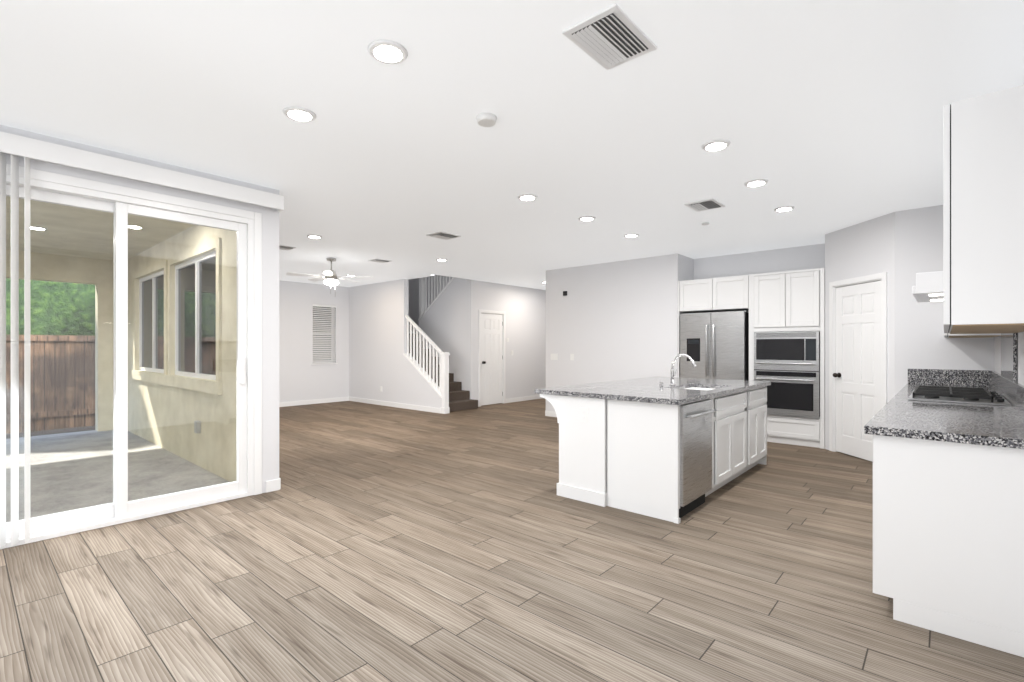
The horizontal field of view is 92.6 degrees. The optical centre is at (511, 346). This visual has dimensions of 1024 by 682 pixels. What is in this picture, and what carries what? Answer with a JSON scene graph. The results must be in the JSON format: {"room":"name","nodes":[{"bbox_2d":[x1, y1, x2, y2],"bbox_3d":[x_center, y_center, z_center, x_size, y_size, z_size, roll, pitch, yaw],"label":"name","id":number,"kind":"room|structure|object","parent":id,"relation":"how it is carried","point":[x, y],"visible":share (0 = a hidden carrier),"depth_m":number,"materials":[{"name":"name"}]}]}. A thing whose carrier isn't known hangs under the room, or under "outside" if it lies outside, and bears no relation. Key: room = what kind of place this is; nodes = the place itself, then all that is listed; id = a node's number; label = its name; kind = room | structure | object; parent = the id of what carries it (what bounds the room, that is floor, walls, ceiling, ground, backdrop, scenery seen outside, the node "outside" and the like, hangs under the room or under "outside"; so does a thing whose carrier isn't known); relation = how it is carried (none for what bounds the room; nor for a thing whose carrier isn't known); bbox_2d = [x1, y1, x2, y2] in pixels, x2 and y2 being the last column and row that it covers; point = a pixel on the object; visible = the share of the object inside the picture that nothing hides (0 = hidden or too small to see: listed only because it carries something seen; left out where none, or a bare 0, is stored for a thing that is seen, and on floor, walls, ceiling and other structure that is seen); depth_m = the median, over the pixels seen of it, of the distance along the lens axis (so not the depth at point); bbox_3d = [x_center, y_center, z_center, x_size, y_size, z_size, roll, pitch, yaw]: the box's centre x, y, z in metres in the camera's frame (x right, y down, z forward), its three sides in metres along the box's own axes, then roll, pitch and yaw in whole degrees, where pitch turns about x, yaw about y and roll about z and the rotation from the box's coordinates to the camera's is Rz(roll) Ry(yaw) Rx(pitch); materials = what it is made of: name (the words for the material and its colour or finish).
{"room":"kitchen","nodes":[
{"label":"kitchen","id":0,"kind":"room"},
{"bbox_2d":[6,196,222,430],"bbox_3d":[-6.116,-0.020,4.330,5.500,2.960,5.180,0,0,41],"label":"patio cover","id":1,"kind":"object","parent":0,"point":[63,252],"depth_m":6.43,"materials":[{"name":"beige paint"}]},
{"bbox_2d":[30,226,46,229],"bbox_3d":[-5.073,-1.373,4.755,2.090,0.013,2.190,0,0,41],"label":"recessed light","id":2,"kind":"object","parent":1,"relation":"attached to","point":[35,227],"depth_m":5.67,"materials":[{"name":"white plastic"}]},
{"bbox_2d":[0,125,259,481],"bbox_3d":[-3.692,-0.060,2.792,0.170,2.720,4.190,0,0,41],"label":"wall","id":3,"kind":"structure","parent":0,"point":[34,164],"depth_m":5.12,"materials":[{"name":"white paint"}]},
{"bbox_2d":[0,164,261,548],"bbox_3d":[-2.914,0.062,3.647,0.162,2.475,1.950,0,0,41],"label":"sliding glass door","id":4,"kind":"structure","parent":3,"relation":"attached to","point":[120,203],"depth_m":3.70,"materials":[{"name":"clear glass"}]},
{"bbox_2d":[0,131,283,547],"bbox_3d":[-3.013,-0.037,3.350,0.103,2.615,2.825,0,0,41],"label":"vertical blinds","id":5,"kind":"object","parent":3,"relation":"attached to","point":[17,146],"visible":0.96,"depth_m":3.17,"materials":[{"name":"white plastic"}]},
{"bbox_2d":[194,421,200,432],"bbox_3d":[-3.496,0.895,5.443,0.090,0.130,0.039,0,0,41],"label":"box","id":6,"kind":"object","parent":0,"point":[198,428],"depth_m":5.42,"materials":[{"name":"grey"}]},
{"bbox_2d":[260,186,283,492],"bbox_3d":[-4.480,-0.010,6.421,6.160,3.020,0.180,0,0,41],"label":"wall","id":7,"kind":"structure","parent":0,"point":[272,287],"depth_m":4.40,"materials":[{"name":"white paint"}]},
{"bbox_2d":[139,251,215,379],"bbox_3d":[-4.312,-0.330,6.271,3.510,1.380,0.060,0,0,41],"label":"window","id":8,"kind":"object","parent":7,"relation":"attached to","point":[190,304],"depth_m":5.95,"materials":[{"name":"glass"}]},
{"bbox_2d":[284,281,347,401],"bbox_3d":[-4.352,-1.360,11.380,0.200,5.720,7.720,0,0,41],"label":"wall","id":9,"kind":"structure","parent":0,"point":[303,380],"depth_m":11.00,"materials":[{"name":"white paint"}]},
{"bbox_2d":[313,304,335,362],"bbox_3d":[-4.377,-0.285,11.323,0.157,1.344,0.554,0,0,41],"label":"window blind","id":10,"kind":"object","parent":9,"relation":"attached to","point":[323,334],"visible":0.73,"depth_m":11.31,"materials":[{"name":"white plastic"}]},
{"bbox_2d":[348,277,427,406],"bbox_3d":[-2.026,-1.460,11.579,3.000,5.520,2.280,0,0,41],"label":"wall","id":11,"kind":"structure","parent":0,"point":[377,322],"depth_m":10.91,"materials":[{"name":"white paint"}]},
{"bbox_2d":[428,275,543,407],"bbox_3d":[-0.205,-1.460,11.256,0.125,5.520,4.190,0,0,41],"label":"wall","id":12,"kind":"structure","parent":0,"point":[453,318],"depth_m":11.12,"materials":[{"name":"white paint"}]},
{"bbox_2d":[481,313,502,405],"bbox_3d":[-0.430,0.283,10.895,0.122,2.010,0.706,0,0,41],"label":"closet door","id":13,"kind":"structure","parent":12,"relation":"in","point":[491,358],"depth_m":10.90,"materials":[{"name":"white wood"}]},
{"bbox_2d":[0,398,1023,681],"bbox_3d":[-1.244,1.330,6.441,11.500,0.060,13.200,0,0,41],"label":"floor","id":14,"kind":"structure","parent":0,"point":[370,542],"depth_m":2.72,"materials":[{"name":"brown wood"}]},
{"bbox_2d":[409,334,477,411],"bbox_3d":[-1.896,0.054,11.459,3.367,2.492,1.982,0,0,41],"label":"staircase steps","id":15,"kind":"structure","parent":14,"relation":"on","point":[460,399],"depth_m":10.36,"materials":[{"name":"brown carpet"}]},
{"bbox_2d":[405,313,449,413],"bbox_3d":[-1.739,0.313,9.904,1.308,1.972,0.090,0,0,41],"label":"stair railing","id":16,"kind":"object","parent":15,"relation":"attached to","point":[444,376],"depth_m":9.73,"materials":[{"name":"white wood"}]},
{"bbox_2d":[419,275,450,312],"bbox_3d":[-1.498,-1.739,11.052,1.788,2.185,0.087,0,0,41],"label":"stair railing","id":17,"kind":"object","parent":15,"relation":"attached to","point":[422,281],"depth_m":11.46,"materials":[{"name":"white wood"}]},
{"bbox_2d":[540,386,766,523],"bbox_3d":[1.550,0.863,4.883,1.370,0.875,2.440,0,0,41],"label":"kitchen island","id":18,"kind":"object","parent":14,"relation":"on","point":[672,448],"depth_m":3.97,"materials":[{"name":"white paint"}]},
{"bbox_2d":[535,382,722,405],"bbox_3d":[1.009,0.405,4.321,1.345,0.040,0.910,0,0,41],"label":"island countertop","id":19,"kind":"structure","parent":18,"relation":"on","point":[665,395],"depth_m":4.09,"materials":[{"name":"grey stone"}]},
{"bbox_2d":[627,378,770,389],"bbox_3d":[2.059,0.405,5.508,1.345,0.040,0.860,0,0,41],"label":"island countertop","id":20,"kind":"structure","parent":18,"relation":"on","point":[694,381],"depth_m":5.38,"materials":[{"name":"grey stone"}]},
{"bbox_2d":[680,311,748,380],"bbox_3d":[3.076,0.394,7.312,0.910,1.788,0.701,0,0,41],"label":"refrigerator","id":21,"kind":"object","parent":14,"relation":"on","point":[714,345],"visible":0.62,"depth_m":7.03,"materials":[{"name":"silver metal"}]},
{"bbox_2d":[767,414,824,447],"bbox_3d":[3.835,1.127,6.728,0.780,0.345,0.600,0,0,41],"label":"base cabinet","id":22,"kind":"object","parent":14,"relation":"on","point":[810,432],"depth_m":6.43,"materials":[{"name":"white paint"}]},
{"bbox_2d":[754,331,819,418],"bbox_3d":[3.788,0.362,6.675,0.768,1.115,0.641,0,0,41],"label":"wall oven","id":23,"kind":"object","parent":22,"relation":"in","point":[787,364],"visible":0.96,"depth_m":6.43,"materials":[{"name":"silver metal"}]},
{"bbox_2d":[864,333,1023,656],"bbox_3d":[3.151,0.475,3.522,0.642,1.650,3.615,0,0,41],"label":"base cabinet","id":24,"kind":"object","parent":14,"relation":"on","point":[948,518],"depth_m":2.23,"materials":[{"name":"white paint"}]},
{"bbox_2d":[908,385,1010,405],"bbox_3d":[3.337,0.357,3.681,0.520,0.054,0.940,0,0,41],"label":"gas cooktop","id":25,"kind":"object","parent":24,"relation":"in","point":[971,395],"visible":1,"depth_m":3.47,"materials":[{"name":"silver metal"}]},
{"bbox_2d":[0,0,1023,289],"bbox_3d":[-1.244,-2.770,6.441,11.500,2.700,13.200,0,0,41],"label":"ceiling","id":26,"kind":"structure","parent":0,"point":[824,116],"depth_m":2.96,"materials":[{"name":"white paint"}]},
{"bbox_2d":[279,245,295,249],"bbox_3d":[-3.278,-1.408,6.972,0.250,0.022,0.300,0,0,41],"label":"ceiling vent","id":27,"kind":"object","parent":26,"relation":"in","point":[282,247],"depth_m":6.96,"materials":[{"name":"white metal"}]},
{"bbox_2d":[283,106,316,121],"bbox_3d":[-1.295,-1.413,2.988,0.189,0.013,0.189,0,0,20],"label":"recessed light","id":28,"kind":"object","parent":26,"relation":"in","point":[300,114],"depth_m":2.97,"materials":[{"name":"white"}]},
{"bbox_2d":[307,235,321,238],"bbox_3d":[-2.547,-1.413,6.312,0.189,0.013,0.189,0,0,35],"label":"recessed light","id":29,"kind":"object","parent":26,"relation":"in","point":[309,236],"depth_m":6.27,"materials":[{"name":"white"}]},
{"bbox_2d":[286,258,371,293],"bbox_3d":[-2.951,-1.109,7.917,1.231,0.619,1.279,0,0,41],"label":"ceiling fan","id":30,"kind":"object","parent":26,"relation":"hanging from","point":[330,278],"visible":1,"depth_m":7.82,"materials":[{"name":"silver metal"}]},
{"bbox_2d":[368,258,390,262],"bbox_3d":[-2.176,-1.408,8.067,0.250,0.022,0.300,0,0,41],"label":"ceiling vent","id":31,"kind":"object","parent":26,"relation":"in","point":[376,259],"depth_m":8.02,"materials":[{"name":"white metal"}]},
{"bbox_2d":[367,39,407,63],"bbox_3d":[-0.598,-1.413,2.358,0.189,0.013,0.189,0,0,35],"label":"recessed light","id":32,"kind":"object","parent":26,"relation":"in","point":[388,51],"depth_m":2.34,"materials":[{"name":"white plastic"}]},
{"bbox_2d":[426,231,460,239],"bbox_3d":[-0.871,-1.408,6.245,0.280,0.022,0.340,0,0,41],"label":"ceiling vent","id":33,"kind":"object","parent":26,"relation":"in","point":[442,235],"depth_m":6.20,"materials":[{"name":"white metal"}]},
{"bbox_2d":[476,113,496,126],"bbox_3d":[-0.157,-1.402,3.037,0.128,0.034,0.128,0,0,33],"label":"smoke detector","id":34,"kind":"object","parent":26,"relation":"attached to","point":[486,119],"depth_m":3.00,"materials":[{"name":"white plastic"}]},
{"bbox_2d":[518,194,536,200],"bbox_3d":[0.148,-1.413,4.649,0.189,0.013,0.189,0,0,33],"label":"recessed light","id":35,"kind":"object","parent":26,"relation":"in","point":[525,197],"depth_m":4.62,"materials":[{"name":"white plastic"}]},
{"bbox_2d":[578,216,594,220],"bbox_3d":[0.830,-1.413,5.421,0.189,0.013,0.189,0,0,33],"label":"recessed light","id":36,"kind":"object","parent":26,"relation":"in","point":[585,218],"depth_m":5.38,"materials":[{"name":"white plastic"}]},
{"bbox_2d":[562,3,656,69],"bbox_3d":[0.457,-1.408,2.260,0.270,0.022,0.390,0,0,41],"label":"ceiling vent","id":37,"kind":"object","parent":26,"relation":"in","point":[611,36],"depth_m":2.23,"materials":[{"name":"white metal"}]},
{"bbox_2d":[624,234,638,237],"bbox_3d":[1.523,-1.413,6.249,0.189,0.013,0.189,0,0,33],"label":"recessed light","id":38,"kind":"object","parent":26,"relation":"in","point":[627,235],"depth_m":6.21,"materials":[{"name":"white"}]},
{"bbox_2d":[684,198,724,211],"bbox_3d":[1.932,-1.408,4.900,0.280,0.022,0.340,0,0,41],"label":"ceiling vent","id":39,"kind":"object","parent":26,"relation":"in","point":[707,204],"depth_m":4.86,"materials":[{"name":"white metal"}]},
{"bbox_2d":[702,140,730,151],"bbox_3d":[1.439,-1.413,3.453,0.189,0.013,0.189,0,0,35],"label":"recessed light","id":40,"kind":"object","parent":26,"relation":"in","point":[716,145],"depth_m":3.43,"materials":[{"name":"white"}]},
{"bbox_2d":[744,179,767,186],"bbox_3d":[2.117,-1.413,4.242,0.189,0.013,0.189,0,0,17],"label":"recessed light","id":41,"kind":"object","parent":26,"relation":"in","point":[757,182],"depth_m":4.22,"materials":[{"name":"white"}]},
{"bbox_2d":[774,206,794,211],"bbox_3d":[2.802,-1.413,5.038,0.189,0.013,0.189,0,0,2],"label":"recessed light","id":42,"kind":"object","parent":26,"relation":"in","point":[784,208],"depth_m":5.02,"materials":[{"name":"white plastic"}]},
{"bbox_2d":[544,254,679,411],"bbox_3d":[1.581,-0.060,8.322,2.540,2.720,0.002,0,0,41],"label":"wall","id":43,"kind":"structure","parent":0,"point":[610,321],"depth_m":8.24,"materials":[{"name":"white paint"}]},
{"bbox_2d":[551,354,557,359],"bbox_3d":[0.776,0.190,9.027,0.160,0.115,0.008,0,0,41],"label":"light switch","id":44,"kind":"object","parent":43,"relation":"attached to","point":[554,356],"depth_m":9.02,"materials":[{"name":"white plastic"}]},
{"bbox_2d":[680,261,691,280],"bbox_3d":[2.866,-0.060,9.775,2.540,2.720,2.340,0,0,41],"label":"wall","id":45,"kind":"structure","parent":0,"point":[685,266],"depth_m":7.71,"materials":[{"name":"white paint"}]},
{"bbox_2d":[692,229,979,444],"bbox_3d":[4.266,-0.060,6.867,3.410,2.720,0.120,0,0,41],"label":"wall","id":46,"kind":"structure","parent":0,"point":[916,339],"depth_m":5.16,"materials":[{"name":"white paint"}]},
{"bbox_2d":[266,272,886,492],"bbox_3d":[-1.233,-0.317,6.431,11.070,3.233,12.800,0,0,41],"label":"trim","id":47,"kind":"structure","parent":46,"relation":"attached to","point":[273,485],"depth_m":6.09,"materials":[{"name":"white wood"}]},
{"bbox_2d":[678,279,706,312],"bbox_3d":[2.964,-0.765,7.511,0.558,0.470,0.620,0,0,41],"label":"upper cabinet","id":48,"kind":"object","parent":46,"relation":"attached to","point":[691,293],"depth_m":7.35,"materials":[{"name":"white paint"}]},
{"bbox_2d":[706,275,753,311],"bbox_3d":[3.288,-0.765,7.225,0.558,0.470,0.620,0,0,41],"label":"upper cabinet","id":49,"kind":"object","parent":46,"relation":"attached to","point":[732,293],"depth_m":6.99,"materials":[{"name":"white paint"}]},
{"bbox_2d":[754,272,777,331],"bbox_3d":[3.706,-0.627,6.829,0.453,0.745,0.620,0,0,41],"label":"upper cabinet","id":50,"kind":"object","parent":46,"relation":"attached to","point":[765,284],"depth_m":6.65,"materials":[{"name":"white paint"}]},
{"bbox_2d":[778,268,824,327],"bbox_3d":[3.951,-0.627,6.612,0.453,0.745,0.620,0,0,41],"label":"upper cabinet","id":51,"kind":"object","parent":46,"relation":"attached to","point":[789,301],"depth_m":6.37,"materials":[{"name":"white paint"}]},
{"bbox_2d":[833,281,880,461],"bbox_3d":[4.024,0.283,5.689,0.548,2.010,0.536,0,0,41],"label":"pantry door","id":52,"kind":"structure","parent":46,"relation":"in","point":[857,374],"depth_m":5.69,"materials":[{"name":"white wood"}]},
{"bbox_2d":[980,332,1023,385],"bbox_3d":[2.102,-0.060,1.765,0.190,2.720,10.630,0,0,41],"label":"wall","id":53,"kind":"structure","parent":0,"point":[990,348],"depth_m":4.45,"materials":[{"name":"white paint"}]},
{"bbox_2d":[912,271,942,302],"bbox_3d":[3.356,-0.445,3.664,0.522,0.150,0.932,0,0,41],"label":"range hood","id":54,"kind":"object","parent":53,"relation":"attached to","point":[928,287],"visible":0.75,"depth_m":3.45,"materials":[{"name":"white metal"}]},
{"bbox_2d":[944,333,1000,336],"bbox_3d":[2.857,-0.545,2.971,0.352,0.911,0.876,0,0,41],"label":"upper cabinet","id":55,"kind":"object","parent":53,"relation":"attached to","point":[945,334],"depth_m":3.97,"materials":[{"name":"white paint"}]},
{"bbox_2d":[943,85,1023,332],"bbox_3d":[2.279,-0.545,2.318,0.352,0.911,1.098,0,0,41],"label":"upper cabinet","id":56,"kind":"object","parent":53,"relation":"attached to","point":[983,216],"depth_m":1.95,"materials":[{"name":"white paint"}]},
{"label":"outside","id":57,"kind":"structure","parent":0,"visible":0},
{"bbox_2d":[6,426,94,438],"bbox_3d":[-11.338,1.570,13.369,25.300,0.060,45.000,0,0,41],"label":"ground","id":58,"kind":"structure","parent":57,"point":[68,430],"depth_m":8.86,"materials":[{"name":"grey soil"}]},
{"bbox_2d":[6,335,94,433],"bbox_3d":[-7.061,0.665,5.579,6.910,1.750,17.000,0,0,41],"label":"fence","id":59,"kind":"object","parent":58,"relation":"on","point":[45,394],"depth_m":9.12,"materials":[{"name":"brown wood"}]},
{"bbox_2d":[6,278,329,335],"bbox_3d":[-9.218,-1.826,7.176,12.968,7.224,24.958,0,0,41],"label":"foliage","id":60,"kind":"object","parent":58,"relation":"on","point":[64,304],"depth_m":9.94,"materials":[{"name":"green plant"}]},
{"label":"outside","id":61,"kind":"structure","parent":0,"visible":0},
{"bbox_2d":[6,430,228,521],"bbox_3d":[-6.050,1.400,4.405,5.500,0.120,4.980,0,0,41],"label":"floor","id":62,"kind":"structure","parent":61,"point":[57,499],"depth_m":5.20,"materials":[{"name":"concrete"}]}
]}

